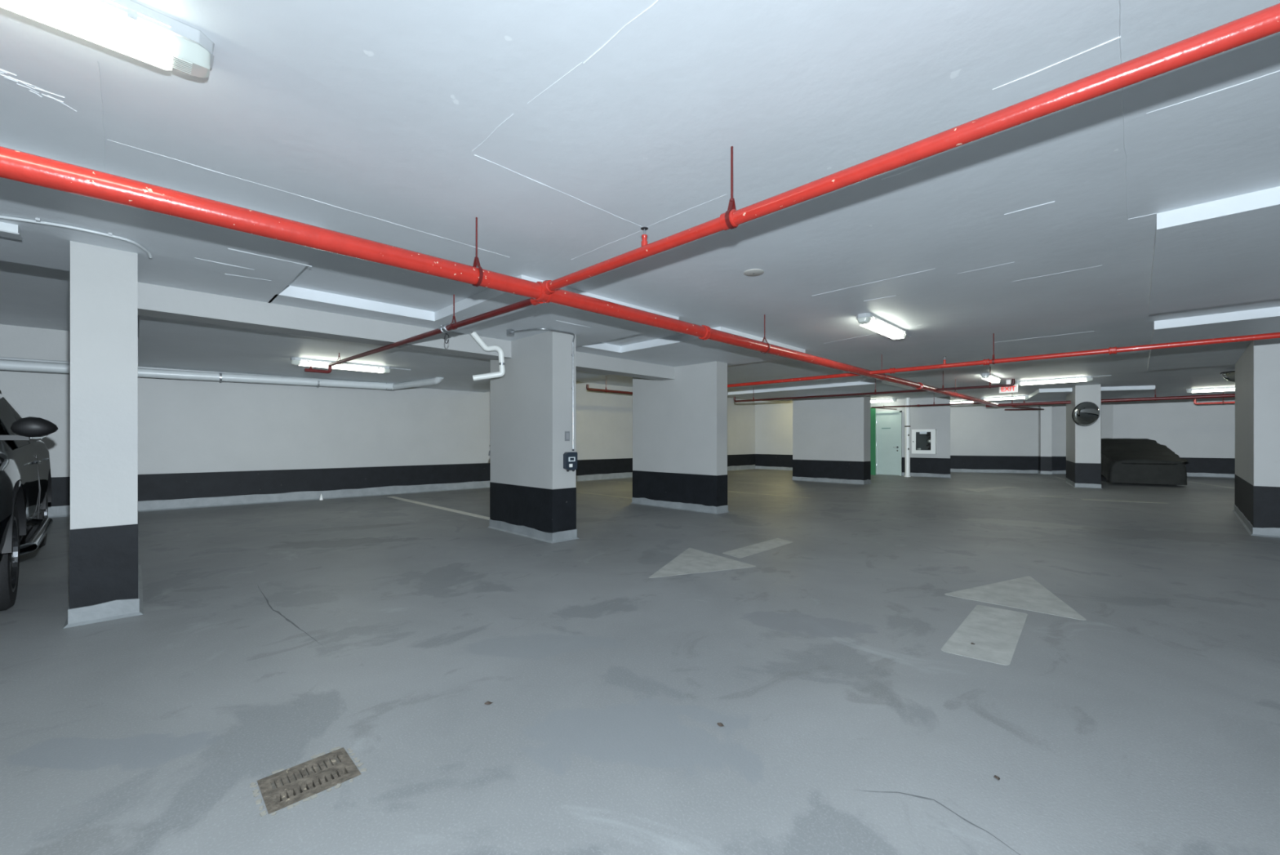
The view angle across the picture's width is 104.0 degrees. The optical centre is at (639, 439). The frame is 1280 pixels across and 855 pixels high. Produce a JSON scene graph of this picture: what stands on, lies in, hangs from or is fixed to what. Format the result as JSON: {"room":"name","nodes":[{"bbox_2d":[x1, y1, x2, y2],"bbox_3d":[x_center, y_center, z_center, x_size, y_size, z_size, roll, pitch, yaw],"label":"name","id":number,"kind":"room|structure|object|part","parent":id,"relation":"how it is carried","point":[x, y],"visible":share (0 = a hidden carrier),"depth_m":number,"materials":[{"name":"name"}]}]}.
{"room":"parking garage","nodes":[
{"label":"parking garage","id":0,"kind":"room"},
{"bbox_2d":[0,324,755,477],"bbox_3d":[-4.509,-0.350,12.939,26.018,3.200,0.414,0,0,-43],"label":"wall","id":1,"kind":"structure","parent":0,"point":[184,425],"depth_m":10.29,"materials":[{"name":"white paint"}]},
{"bbox_2d":[48,464,755,517],"bbox_3d":[-4.414,1.151,12.836,26.018,0.197,0.194,0,0,-43],"label":"trim","id":2,"kind":"structure","parent":1,"relation":"attached to","point":[157,504],"depth_m":10.39,"materials":[{"name":"grey paint"}]},
{"bbox_2d":[48,453,755,506],"bbox_3d":[-4.423,0.850,12.846,26.018,0.500,0.168,0,0,-43],"label":"wall stripe","id":3,"kind":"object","parent":1,"relation":"attached to","point":[153,486],"depth_m":10.41,"materials":[{"name":"black paint"}]},
{"bbox_2d":[0,468,1279,854],"bbox_3d":[5.271,1.350,9.564,22.000,0.201,35.000,0,0,45],"label":"floor","id":4,"kind":"structure","parent":0,"point":[268,637],"depth_m":2.59,"materials":[{"name":"concrete"}]},
{"bbox_2d":[0,390,57,610],"bbox_3d":[-6.554,0.344,4.111,5.476,1.871,2.485,0,0,45],"label":"parked car","id":5,"kind":"object","parent":4,"relation":"on","point":[25,477],"visible":1,"depth_m":4.04,"materials":[{"name":"black paint"}]},
{"bbox_3d":[-4.694,0.527,3.713,1.046,0.485,0.112,0,0,43],"label":"wheel arch trim","id":6,"kind":"part","parent":5,"relation":"part of","materials":[{"name":"black plastic"}]},
{"bbox_2d":[0,416,57,439],"bbox_3d":[-4.949,-0.095,4.044,0.206,0.190,0.318,0,0,45],"label":"mirror","id":7,"kind":"object","parent":5,"relation":"attached to","point":[26,428],"depth_m":4.01,"materials":[{"name":"black plastic"}]},
{"bbox_3d":[-5.951,0.217,4.931,0.206,0.031,0.064,0,0,43],"label":"door handle","id":8,"kind":"part","parent":5,"relation":"part of","materials":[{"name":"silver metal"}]},
{"bbox_2d":[30,434,48,438],"bbox_3d":[-5.001,-0.095,4.139,0.004,0.170,0.170,0,0,43],"label":"mirror glass","id":9,"kind":"object","parent":5,"relation":"attached to","point":[41,437],"depth_m":4.15,"materials":[{"name":"grey"}]},
{"bbox_3d":[-7.006,0.527,5.854,1.046,0.485,0.112,0,0,43],"label":"wheel arch trim","id":10,"kind":"part","parent":5,"relation":"part of","materials":[{"name":"black plastic"}]},
{"bbox_2d":[62,240,143,628],"bbox_3d":[-4.394,-0.049,4.147,1.980,2.598,0.380,0,0,45],"label":"concrete column","id":11,"kind":"structure","parent":4,"relation":"on","point":[105,571],"depth_m":3.46,"materials":[{"name":"white paint"}]},
{"bbox_2d":[249,746,367,816],"bbox_3d":[-1.223,1.343,1.852,0.281,0.194,0.330,0,0,45],"label":"floor drain","id":12,"kind":"object","parent":4,"relation":"in","point":[281,789],"visible":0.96,"depth_m":1.84,"materials":[{"name":"metal"}]},
{"bbox_2d":[386,496,489,519],"bbox_3d":[-3.701,1.249,9.258,5.200,0.002,0.140,0,0,45],"label":"parking line","id":13,"kind":"object","parent":4,"relation":"on","point":[394,497],"visible":0.64,"depth_m":9.16,"materials":[{"name":"white paint"}]},
{"bbox_2d":[487,330,579,542],"bbox_3d":[-1.479,-0.049,6.755,1.580,2.598,0.420,0,0,45],"label":"concrete column","id":14,"kind":"structure","parent":4,"relation":"on","point":[532,495],"depth_m":6.37,"materials":[{"name":"white paint"}]},
{"bbox_2d":[506,328,574,450],"bbox_3d":[-1.178,-0.602,6.038,0.832,1.473,0.347,0,0,-17],"label":"conduit","id":15,"kind":"object","parent":14,"relation":"attached to","point":[508,331],"visible":1,"depth_m":6.29,"materials":[{"name":"grey metal"}]},
{"bbox_2d":[564,431,569,440],"bbox_3d":[-0.907,-0.050,6.243,0.014,0.120,0.070,0,0,45],"label":"wall plate","id":16,"kind":"object","parent":14,"relation":"attached to","point":[566,433],"visible":1,"depth_m":6.24,"materials":[{"name":"grey plastic"}]},
{"bbox_2d":[563,452,577,471],"bbox_3d":[-0.867,0.270,6.242,0.069,0.240,0.175,0,0,45],"label":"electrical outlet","id":17,"kind":"object","parent":14,"relation":"attached to","point":[570,459],"visible":1,"depth_m":6.20,"materials":[{"name":"grey plastic"}]},
{"bbox_2d":[576,491,631,498],"bbox_3d":[-1.135,1.249,11.699,3.900,0.002,0.100,0,0,45],"label":"parking line","id":18,"kind":"object","parent":4,"relation":"on","point":[576,491],"visible":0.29,"depth_m":11.33,"materials":[{"name":"paint"}]},
{"bbox_2d":[631,360,728,514],"bbox_3d":[0.687,-0.049,9.304,2.100,2.598,0.370,0,0,45],"label":"concrete column","id":19,"kind":"structure","parent":4,"relation":"on","point":[680,424],"depth_m":9.00,"materials":[{"name":"white paint"}]},
{"bbox_2d":[608,480,809,497],"bbox_3d":[1.335,1.249,13.051,6.502,0.002,0.100,0,0,44],"label":"painted line","id":20,"kind":"object","parent":4,"relation":"on","point":[609,481],"visible":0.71,"depth_m":11.68,"materials":[{"name":"paint"}]},
{"bbox_2d":[716,722,724,726],"bbox_3d":[0.355,1.246,2.192,0.025,0.012,0.025,0,0,-16],"label":"dry leaf","id":21,"kind":"object","parent":4,"relation":"on","point":[720,724],"visible":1,"depth_m":2.19,"materials":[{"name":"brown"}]},
{"bbox_2d":[648,537,793,577],"bbox_3d":[0.912,1.249,5.457,0.938,0.002,2.437,0,0,32],"label":"painted arrow","id":22,"kind":"object","parent":4,"relation":"on","point":[691,561],"visible":1,"depth_m":5.15,"materials":[{"name":"white paint"}]},
{"bbox_2d":[727,480,784,485],"bbox_3d":[2.424,1.249,15.352,4.400,0.002,0.100,0,0,45],"label":"painted line","id":23,"kind":"object","parent":4,"relation":"on","point":[727,481],"visible":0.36,"depth_m":14.31,"materials":[{"name":"paint"}]},
{"bbox_2d":[791,392,871,484],"bbox_3d":[5.699,-0.049,14.989,2.220,2.598,0.560,0,0,45],"label":"concrete column","id":24,"kind":"structure","parent":4,"relation":"on","point":[831,435],"depth_m":14.67,"materials":[{"name":"white paint"}]},
{"bbox_2d":[904,397,911,476],"bbox_3d":[9.149,-0.095,17.100,0.200,2.690,0.200,0,0,45],"label":"riser pipe","id":25,"kind":"object","parent":4,"relation":"on","point":[907,425],"visible":0.99,"depth_m":17.03,"materials":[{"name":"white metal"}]},
{"bbox_2d":[955,486,1019,491],"bbox_3d":[8.915,1.249,13.051,2.354,0.002,0.865,0,0,-33],"label":"painted arrow","id":26,"kind":"object","parent":4,"relation":"on","point":[984,489],"visible":1,"depth_m":12.86,"materials":[{"name":"white paint"}]},
{"bbox_2d":[941,576,1085,665],"bbox_3d":[2.740,1.249,3.721,0.859,0.002,2.412,0,0,45],"label":"painted arrow","id":27,"kind":"object","parent":4,"relation":"on","point":[995,633],"visible":1,"depth_m":3.55,"materials":[{"name":"white paint"}]},
{"bbox_2d":[1038,405,1052,474],"bbox_3d":[14.933,0.000,18.446,0.415,2.500,0.497,0,0,34],"label":"concrete column","id":28,"kind":"structure","parent":4,"relation":"on","point":[1044,415],"depth_m":18.27,"materials":[{"name":"white paint"}]},
{"bbox_2d":[1065,384,1101,488],"bbox_3d":[12.365,-0.095,13.984,0.560,2.690,2.361,0,0,36],"label":"concrete column","id":29,"kind":"structure","parent":4,"relation":"on","point":[1083,443],"depth_m":13.10,"materials":[{"name":"white paint"}]},
{"bbox_2d":[1071,401,1099,426],"bbox_3d":[11.580,-0.581,12.984,0.522,0.821,0.575,0,0,45],"label":"convex mirror","id":30,"kind":"object","parent":29,"relation":"attached to","point":[1085,413],"visible":1,"depth_m":12.86,"materials":[{"name":"black plastic"}]},
{"bbox_2d":[1081,498,1168,503],"bbox_3d":[9.916,1.249,10.270,1.298,0.002,0.206,0,0,29],"label":"painted line","id":31,"kind":"object","parent":4,"relation":"on","point":[1082,499],"visible":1,"depth_m":10.27,"materials":[{"name":"paint"}]},
{"bbox_2d":[1101,438,1188,484],"bbox_3d":[15.125,0.595,15.627,1.642,1.306,4.658,0,0,32],"label":"car","id":32,"kind":"object","parent":4,"relation":"on","point":[1123,460],"visible":0.74,"depth_m":13.91,"materials":[{"name":"black metal"}]},
{"bbox_2d":[1186,480,1235,488],"bbox_3d":[15.976,1.249,13.976,0.110,0.002,2.746,0,0,27],"label":"painted line","id":33,"kind":"object","parent":4,"relation":"on","point":[1187,481],"visible":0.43,"depth_m":14.04,"materials":[{"name":"white paint"}]},
{"bbox_2d":[1232,337,1279,537],"bbox_3d":[9.528,-0.049,7.435,3.416,2.598,0.780,0,0,-43],"label":"concrete column","id":34,"kind":"structure","parent":4,"relation":"on","point":[1257,370],"depth_m":6.53,"materials":[{"name":"white paint"}]},
{"bbox_2d":[0,0,1279,402],"bbox_3d":[5.271,-1.650,9.564,22.000,0.800,35.000,0,0,45],"label":"ceiling","id":35,"kind":"structure","parent":0,"point":[568,129],"depth_m":2.54,"materials":[{"name":"paint"}]},
{"bbox_2d":[0,0,214,77],"bbox_3d":[-2.041,-1.388,1.379,0.170,0.104,1.320,0,0,45],"label":"ceiling lamp","id":36,"kind":"object","parent":35,"relation":"attached to","point":[130,28],"visible":1,"depth_m":1.66,"materials":[{"name":"grey plastic"}]},
{"bbox_2d":[0,177,321,302],"bbox_3d":[-4.273,-1.404,2.779,2.020,0.132,3.920,0,0,45],"label":"panel","id":37,"kind":"object","parent":35,"relation":"attached to","point":[175,244],"visible":0.6,"depth_m":3.41,"materials":[{"name":"paint"}]},
{"bbox_2d":[0,222,22,239],"bbox_3d":[-4.005,-1.309,3.062,0.130,0.058,0.270,0,0,45],"label":"ceiling lamp","id":38,"kind":"object","parent":37,"relation":"attached to","point":[6,229],"visible":1,"depth_m":3.10,"materials":[{"name":"grey paint"}]},
{"bbox_3d":[-4.005,-1.284,3.062,0.130,0.008,0.270,0,0,45],"label":"box lid","id":39,"kind":"part","parent":38,"relation":"part of","materials":[{"name":"grey plastic"}]},
{"bbox_2d":[0,215,151,257],"bbox_3d":[-3.944,-1.320,3.059,1.319,0.040,0.413,0,0,-32],"label":"conduit","id":40,"kind":"object","parent":37,"relation":"attached to","point":[37,220],"visible":1,"depth_m":3.12,"materials":[{"name":"grey paint"}]},
{"bbox_2d":[0,356,443,390],"bbox_3d":[-7.656,-1.164,8.819,7.648,0.318,1.777,0,0,-30],"label":"drain pipe","id":41,"kind":"object","parent":35,"relation":"attached to","point":[6,363],"visible":0.88,"depth_m":8.98,"materials":[{"name":"grey paint"}]},
{"bbox_2d":[290,356,410,373],"bbox_3d":[-4.659,-1.198,8.180,0.170,0.104,1.760,0,0,45],"label":"ceiling lamp","id":42,"kind":"object","parent":35,"relation":"attached to","point":[295,360],"visible":0.99,"depth_m":8.02,"materials":[{"name":"grey plastic"}]},
{"bbox_2d":[298,360,384,373],"bbox_3d":[-4.779,-1.183,8.059,0.162,0.074,1.216,0,0,45],"label":"diffuser","id":43,"kind":"object","parent":42,"relation":"attached to","point":[317,363],"depth_m":8.03,"materials":[{"name":"white plastic"}]},
{"bbox_2d":[267,284,434,326],"bbox_3d":[-2.966,-1.404,5.244,0.400,0.132,1.460,0,0,45],"label":"panel","id":44,"kind":"object","parent":35,"relation":"attached to","point":[291,295],"visible":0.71,"depth_m":5.10,"materials":[{"name":"paint"}]},
{"bbox_2d":[137,282,674,380],"bbox_3d":[-1.946,-1.288,6.782,0.320,0.345,6.980,0,0,45],"label":"ceiling beam","id":45,"kind":"structure","parent":35,"relation":"attached to","point":[153,300],"depth_m":5.22,"materials":[{"name":"white paint"}]},
{"bbox_2d":[304,293,543,373],"bbox_3d":[-2.754,-1.138,5.499,5.543,0.400,0.346,0,0,43],"label":"pipe","id":46,"kind":"object","parent":35,"relation":"hanging from","point":[445,328],"visible":0.98,"depth_m":4.67,"materials":[{"name":"red metal"}]},
{"bbox_3d":[-1.709,-1.232,4.594,0.011,0.212,0.011,0,0,22],"label":"hanger rod","id":47,"kind":"part","parent":46,"relation":"part of","materials":[{"name":"red paint"}]},
{"bbox_2d":[530,297,543,305],"bbox_3d":[-0.749,-1.025,3.648,0.085,0.071,0.072,0,0,45],"label":"pipe fitting","id":48,"kind":"object","parent":46,"relation":"attached to","point":[533,302],"depth_m":3.63,"materials":[{"name":"red paint"}]},
{"bbox_2d":[0,146,998,406],"bbox_3d":[2.780,-1.198,7.105,0.182,0.484,23.001,0,0,45],"label":"pipe","id":49,"kind":"object","parent":35,"relation":"hanging from","point":[15,165],"visible":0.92,"depth_m":2.62,"materials":[{"name":"red metal"}]},
{"bbox_3d":[-1.057,-1.305,3.235,0.011,0.270,0.011,0,0,22],"label":"hanger rod","id":50,"kind":"part","parent":49,"relation":"part of","materials":[{"name":"red paint"}]},
{"bbox_2d":[422,274,679,346],"bbox_3d":[-1.070,-1.404,5.876,2.200,0.132,2.110,0,0,45],"label":"panel","id":51,"kind":"object","parent":35,"relation":"attached to","point":[602,328],"visible":0.43,"depth_m":5.59,"materials":[{"name":"paint"}]},
{"bbox_2d":[470,331,505,380],"bbox_3d":[-1.983,-1.058,6.399,0.233,0.607,0.473,0,0,45],"label":"pipe","id":52,"kind":"object","parent":51,"relation":"attached to","point":[486,348],"visible":1,"depth_m":6.40,"materials":[{"name":"white plastic"}]},
{"bbox_2d":[576,342,620,355],"bbox_3d":[-0.708,-1.404,7.518,0.400,0.132,0.770,0,0,45],"label":"panel","id":53,"kind":"object","parent":35,"relation":"attached to","point":[599,348],"visible":0.57,"depth_m":7.48,"materials":[{"name":"paint"}]},
{"bbox_2d":[586,375,632,394],"bbox_3d":[0.045,-1.538,14.660,0.088,0.464,4.135,0,0,45],"label":"pipe","id":54,"kind":"object","parent":35,"relation":"hanging from","point":[606,390],"visible":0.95,"depth_m":13.67,"materials":[{"name":"red metal"}]},
{"bbox_2d":[604,326,805,366],"bbox_3d":[1.027,-1.404,7.944,2.260,0.132,2.280,0,0,45],"label":"panel","id":55,"kind":"object","parent":35,"relation":"attached to","point":[682,349],"visible":0.57,"depth_m":7.62,"materials":[{"name":"paint"}]},
{"bbox_2d":[743,268,764,275],"bbox_3d":[0.976,-1.433,4.288,0.170,0.014,0.170,0,0,45],"label":"cover plate","id":56,"kind":"object","parent":35,"relation":"attached to","point":[753,272],"visible":1,"depth_m":4.26,"materials":[{"name":"grey plastic"}]},
{"bbox_2d":[728,378,924,400],"bbox_3d":[5.290,-1.404,14.443,4.350,0.132,3.250,0,0,45],"label":"panel","id":57,"kind":"object","parent":35,"relation":"attached to","point":[868,385],"visible":0.79,"depth_m":13.54,"materials":[{"name":"paint"}]},
{"bbox_2d":[733,366,1014,401],"bbox_3d":[4.889,-1.230,11.776,6.368,0.421,0.066,0,0,45],"label":"pipe","id":58,"kind":"object","parent":35,"relation":"hanging from","point":[1012,384],"visible":1,"depth_m":11.13,"materials":[{"name":"red metal"}]},
{"bbox_2d":[855,312,911,339],"bbox_3d":[3.126,-1.388,6.297,0.170,0.104,1.720,0,0,45],"label":"ceiling lamp","id":59,"kind":"object","parent":35,"relation":"attached to","point":[870,321],"visible":1,"depth_m":6.00,"materials":[{"name":"grey plastic"}]},
{"bbox_2d":[859,316,904,338],"bbox_3d":[3.006,-1.373,6.176,0.162,0.074,1.176,0,0,45],"label":"diffuser","id":60,"kind":"object","parent":59,"relation":"attached to","point":[877,324],"depth_m":6.08,"materials":[{"name":"white plastic"}]},
{"bbox_2d":[870,398,897,402],"bbox_3d":[8.497,-1.388,17.565,0.970,0.104,0.170,0,0,45],"label":"ceiling lamp","id":61,"kind":"object","parent":35,"relation":"attached to","point":[883,399],"visible":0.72,"depth_m":17.46,"materials":[{"name":"grey plastic"}]},
{"bbox_2d":[870,400,893,402],"bbox_3d":[8.497,-1.373,17.565,0.765,0.074,0.161,0,0,45],"label":"diffuser","id":62,"kind":"object","parent":61,"relation":"attached to","point":[871,401],"depth_m":17.58,"materials":[{"name":"white plastic"}]},
{"bbox_2d":[541,3,1279,294],"bbox_3d":[2.342,-1.238,0.577,8.490,0.405,0.100,0,0,45],"label":"pipe","id":63,"kind":"object","parent":35,"relation":"hanging from","point":[1264,23],"visible":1,"depth_m":1.70,"materials":[{"name":"red metal"}]},
{"bbox_3d":[0.451,-1.306,2.455,0.011,0.268,0.011,0,0,-23],"label":"hanger rod","id":64,"kind":"part","parent":63,"relation":"part of","materials":[{"name":"red paint"}]},
{"bbox_2d":[871,401,982,408],"bbox_3d":[8.851,-1.242,15.452,3.280,0.396,0.104,0,0,45],"label":"pipe","id":65,"kind":"object","parent":35,"relation":"hanging from","point":[934,404],"visible":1,"depth_m":15.40,"materials":[{"name":"red metal"}]},
{"bbox_2d":[878,405,897,409],"bbox_3d":[8.382,-1.129,17.109,1.625,0.142,0.056,0,0,-38],"label":"pipe","id":66,"kind":"object","parent":65,"relation":"attached to","point":[883,406],"visible":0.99,"depth_m":17.16,"materials":[{"name":"grey metal"}]},
{"bbox_2d":[950,400,975,403],"bbox_3d":[11.606,-1.388,18.353,1.320,0.104,0.170,0,0,45],"label":"ceiling lamp","id":67,"kind":"object","parent":35,"relation":"attached to","point":[961,401],"visible":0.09,"depth_m":18.17,"materials":[{"name":"grey plastic"}]},
{"bbox_2d":[950,400,973,403],"bbox_3d":[11.606,-1.373,18.353,1.115,0.074,0.161,0,0,45],"label":"diffuser","id":68,"kind":"object","parent":67,"relation":"attached to","point":[951,402],"depth_m":18.21,"materials":[{"name":"white plastic"}]},
{"bbox_2d":[980,373,1000,382],"bbox_3d":[8.023,-1.388,11.369,0.170,0.104,1.720,0,0,45],"label":"ceiling lamp","id":69,"kind":"object","parent":35,"relation":"attached to","point":[993,379],"visible":0.93,"depth_m":11.01,"materials":[{"name":"grey plastic"}]},
{"bbox_2d":[982,375,1000,382],"bbox_3d":[7.903,-1.373,11.248,0.162,0.074,1.176,0,0,45],"label":"diffuser","id":70,"kind":"object","parent":69,"relation":"attached to","point":[993,379],"depth_m":11.24,"materials":[{"name":"white plastic"}]},
{"bbox_2d":[727,332,1279,387],"bbox_3d":[5.708,-1.229,5.817,13.100,0.422,0.120,0,0,45],"label":"pipe","id":71,"kind":"object","parent":35,"relation":"hanging from","point":[1110,350],"visible":0.98,"depth_m":6.35,"materials":[{"name":"red metal"}]},
{"bbox_3d":[4.772,-1.292,6.748,0.011,0.297,0.011,0,0,-23],"label":"hanger rod","id":72,"kind":"part","parent":71,"relation":"part of","materials":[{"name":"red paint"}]},
{"bbox_2d":[980,395,1028,400],"bbox_3d":[12.139,-1.388,16.414,1.610,0.104,0.170,0,0,45],"label":"ceiling lamp","id":73,"kind":"object","parent":35,"relation":"attached to","point":[1020,397],"visible":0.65,"depth_m":16.43,"materials":[{"name":"grey plastic"}]},
{"bbox_2d":[984,396,1024,400],"bbox_3d":[12.036,-1.373,16.516,1.115,0.074,0.161,0,0,45],"label":"diffuser","id":74,"kind":"object","parent":73,"relation":"attached to","point":[987,398],"depth_m":16.53,"materials":[{"name":"white plastic"}]},
{"bbox_2d":[999,379,1017,393],"bbox_3d":[8.832,-1.288,11.985,0.360,0.305,0.066,0,0,45],"label":"exit sign","id":75,"kind":"object","parent":35,"relation":"hanging from","point":[1014,388],"visible":0.83,"depth_m":11.96,"materials":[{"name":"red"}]},
{"bbox_2d":[1004,405,1044,409],"bbox_3d":[13.108,-1.100,17.415,2.322,0.064,0.888,0,0,-34],"label":"pipe","id":76,"kind":"object","parent":35,"relation":"attached to","point":[1030,408],"visible":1,"depth_m":17.45,"materials":[{"name":"red metal"}]},
{"bbox_2d":[1014,374,1111,385],"bbox_3d":[9.786,-1.388,11.633,1.710,0.104,0.170,0,0,45],"label":"ceiling lamp","id":77,"kind":"object","parent":35,"relation":"attached to","point":[1077,379],"visible":0.98,"depth_m":11.63,"materials":[{"name":"grey plastic"}]},
{"bbox_2d":[1020,377,1086,385],"bbox_3d":[9.684,-1.373,11.735,1.216,0.074,0.162,0,0,45],"label":"diffuser","id":78,"kind":"object","parent":77,"relation":"attached to","point":[1052,380],"depth_m":11.70,"materials":[{"name":"white plastic"}]},
{"bbox_2d":[1024,385,1155,400],"bbox_3d":[13.187,-1.404,14.876,2.465,0.132,3.537,0,0,32],"label":"panel","id":79,"kind":"object","parent":35,"relation":"attached to","point":[1106,392],"visible":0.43,"depth_m":14.00,"materials":[{"name":"paint"}]},
{"bbox_2d":[986,387,1235,406],"bbox_3d":[14.173,-1.230,11.998,9.800,0.421,0.102,0,0,45],"label":"pipe","id":80,"kind":"object","parent":35,"relation":"hanging from","point":[1227,395],"visible":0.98,"depth_m":13.10,"materials":[{"name":"red metal"}]},
{"bbox_2d":[1186,386,1235,392],"bbox_3d":[16.113,-1.388,13.454,1.920,0.104,0.170,0,0,45],"label":"ceiling lamp","id":81,"kind":"object","parent":35,"relation":"attached to","point":[1218,388],"visible":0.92,"depth_m":13.75,"materials":[{"name":"grey plastic"}]},
{"bbox_2d":[1192,387,1235,392],"bbox_3d":[16.113,-1.373,13.454,1.716,0.074,0.162,0,0,45],"label":"diffuser","id":82,"kind":"object","parent":81,"relation":"attached to","point":[1202,389],"depth_m":13.75,"materials":[{"name":"white plastic"}]},
{"bbox_2d":[1147,306,1279,370],"bbox_3d":[9.234,-1.404,6.635,3.450,0.132,5.070,0,0,45],"label":"panel","id":83,"kind":"object","parent":35,"relation":"attached to","point":[1266,320],"visible":0.6,"depth_m":6.33,"materials":[{"name":"paint"}]},
{"bbox_2d":[1148,186,1279,314],"bbox_3d":[5.526,-1.404,3.087,3.310,0.132,3.030,0,0,45],"label":"panel","id":84,"kind":"object","parent":35,"relation":"attached to","point":[1224,251],"visible":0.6,"depth_m":3.62,"materials":[{"name":"paint"}]},
{"bbox_2d":[1193,391,1235,404],"bbox_3d":[17.703,-1.244,13.706,3.398,0.392,0.074,0,0,45],"label":"pipe","id":85,"kind":"object","parent":35,"relation":"hanging from","point":[1194,400],"visible":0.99,"depth_m":14.60,"materials":[{"name":"red metal"}]},
{"bbox_2d":[1219,370,1235,382],"bbox_3d":[11.931,-1.290,9.883,0.620,0.300,0.620,0,0,45],"label":"mirror","id":86,"kind":"object","parent":35,"relation":"attached to","point":[1228,375],"visible":0.24,"depth_m":9.91,"materials":[{"name":"grey mirror"}]},
{"bbox_2d":[755,400,792,454],"bbox_3d":[6.649,-0.350,20.352,4.350,3.200,0.250,0,0,45],"label":"wall","id":87,"kind":"structure","parent":0,"point":[773,418],"depth_m":21.14,"materials":[{"name":"white paint"}]},
{"bbox_2d":[755,453,792,466],"bbox_3d":[6.560,0.875,20.262,4.350,0.550,0.004,0,0,45],"label":"baseboard","id":88,"kind":"structure","parent":87,"relation":"attached to","point":[761,460],"depth_m":21.14,"materials":[{"name":"black paint"}]},
{"bbox_2d":[755,465,792,470],"bbox_3d":[6.551,1.179,20.252,4.350,0.141,0.030,0,0,45],"label":"trim","id":89,"kind":"structure","parent":87,"relation":"attached to","point":[756,466],"depth_m":21.13,"materials":[{"name":"grey paint"}]},
{"bbox_2d":[875,396,950,457],"bbox_3d":[9.505,-0.145,17.445,2.380,2.790,0.350,0,0,45],"label":"wall","id":90,"kind":"structure","parent":0,"point":[922,417],"depth_m":16.91,"materials":[{"name":"white paint"}]},
{"bbox_2d":[870,402,875,407],"bbox_3d":[8.427,-0.350,18.445,0.560,3.200,0.250,0,0,45],"label":"wall door","id":91,"kind":"structure","parent":90,"relation":"in","point":[872,404],"depth_m":18.23,"materials":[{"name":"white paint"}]},
{"bbox_2d":[870,407,902,475],"bbox_3d":[8.740,0.040,17.852,1.080,2.420,0.450,0,0,45],"label":"door","id":92,"kind":"structure","parent":90,"relation":"in","point":[888,424],"depth_m":17.88,"materials":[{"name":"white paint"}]},
{"bbox_3d":[8.390,0.040,18.052,0.300,2.420,0.240,0,0,45],"label":"green door panel","id":93,"kind":"part","parent":92,"relation":"part of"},
{"bbox_2d":[911,428,936,453],"bbox_3d":[9.634,0.045,16.971,0.730,0.830,0.131,0,0,45],"label":"cabinet","id":94,"kind":"object","parent":90,"relation":"attached to","point":[923,441],"visible":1,"depth_m":16.92,"materials":[{"name":"grey metal"}]},
{"bbox_3d":[9.602,0.030,16.946,0.460,0.620,0.004,0,0,45],"label":"glass pane","id":95,"kind":"part","parent":94,"relation":"part of","materials":[{"name":"black"}]},
{"bbox_2d":[902,457,950,474],"bbox_3d":[9.826,0.875,17.124,1.487,0.550,0.356,0,0,45],"label":"baseboard","id":96,"kind":"structure","parent":90,"relation":"attached to","point":[917,464],"depth_m":16.91,"materials":[{"name":"black paint"}]},
{"bbox_2d":[901,471,951,478],"bbox_3d":[9.837,1.182,17.104,1.530,0.134,0.394,0,0,45],"label":"baseboard","id":97,"kind":"structure","parent":90,"relation":"attached to","point":[916,474],"depth_m":16.93,"materials":[{"name":"grey paint"}]},
{"bbox_2d":[950,400,1112,456],"bbox_3d":[14.223,-0.145,19.011,5.836,2.790,0.276,0,0,20],"label":"wall","id":98,"kind":"structure","parent":0,"point":[975,429],"depth_m":19.02,"materials":[{"name":"white paint"}]},
{"bbox_2d":[950,468,1066,474],"bbox_3d":[14.174,1.179,18.880,5.830,0.140,0.056,0,0,20],"label":"trim","id":99,"kind":"structure","parent":98,"relation":"attached to","point":[1014,471],"depth_m":19.02,"materials":[{"name":"grey paint"}]},
{"bbox_2d":[950,455,1066,470],"bbox_3d":[14.178,0.875,18.892,5.830,0.550,0.030,0,0,20],"label":"baseboard","id":100,"kind":"structure","parent":98,"relation":"attached to","point":[971,462],"depth_m":19.04,"materials":[{"name":"black paint"}]},
{"bbox_2d":[1112,396,1235,457],"bbox_3d":[20.500,-0.145,16.075,8.594,2.790,0.255,0,0,38],"label":"wall","id":101,"kind":"structure","parent":0,"point":[1188,428],"depth_m":17.29,"materials":[{"name":"white paint"}]},
{"bbox_2d":[1180,457,1235,474],"bbox_3d":[20.421,0.875,15.975,8.593,0.550,0.009,0,0,38],"label":"baseboard","id":102,"kind":"structure","parent":101,"relation":"attached to","point":[1213,465],"depth_m":16.88,"materials":[{"name":"black paint"}]},
{"bbox_2d":[1186,472,1235,477],"bbox_3d":[20.413,1.177,15.965,8.593,0.144,0.035,0,0,38],"label":"trim","id":103,"kind":"structure","parent":101,"relation":"attached to","point":[1188,474],"depth_m":16.88,"materials":[{"name":"grey paint"}]}
]}

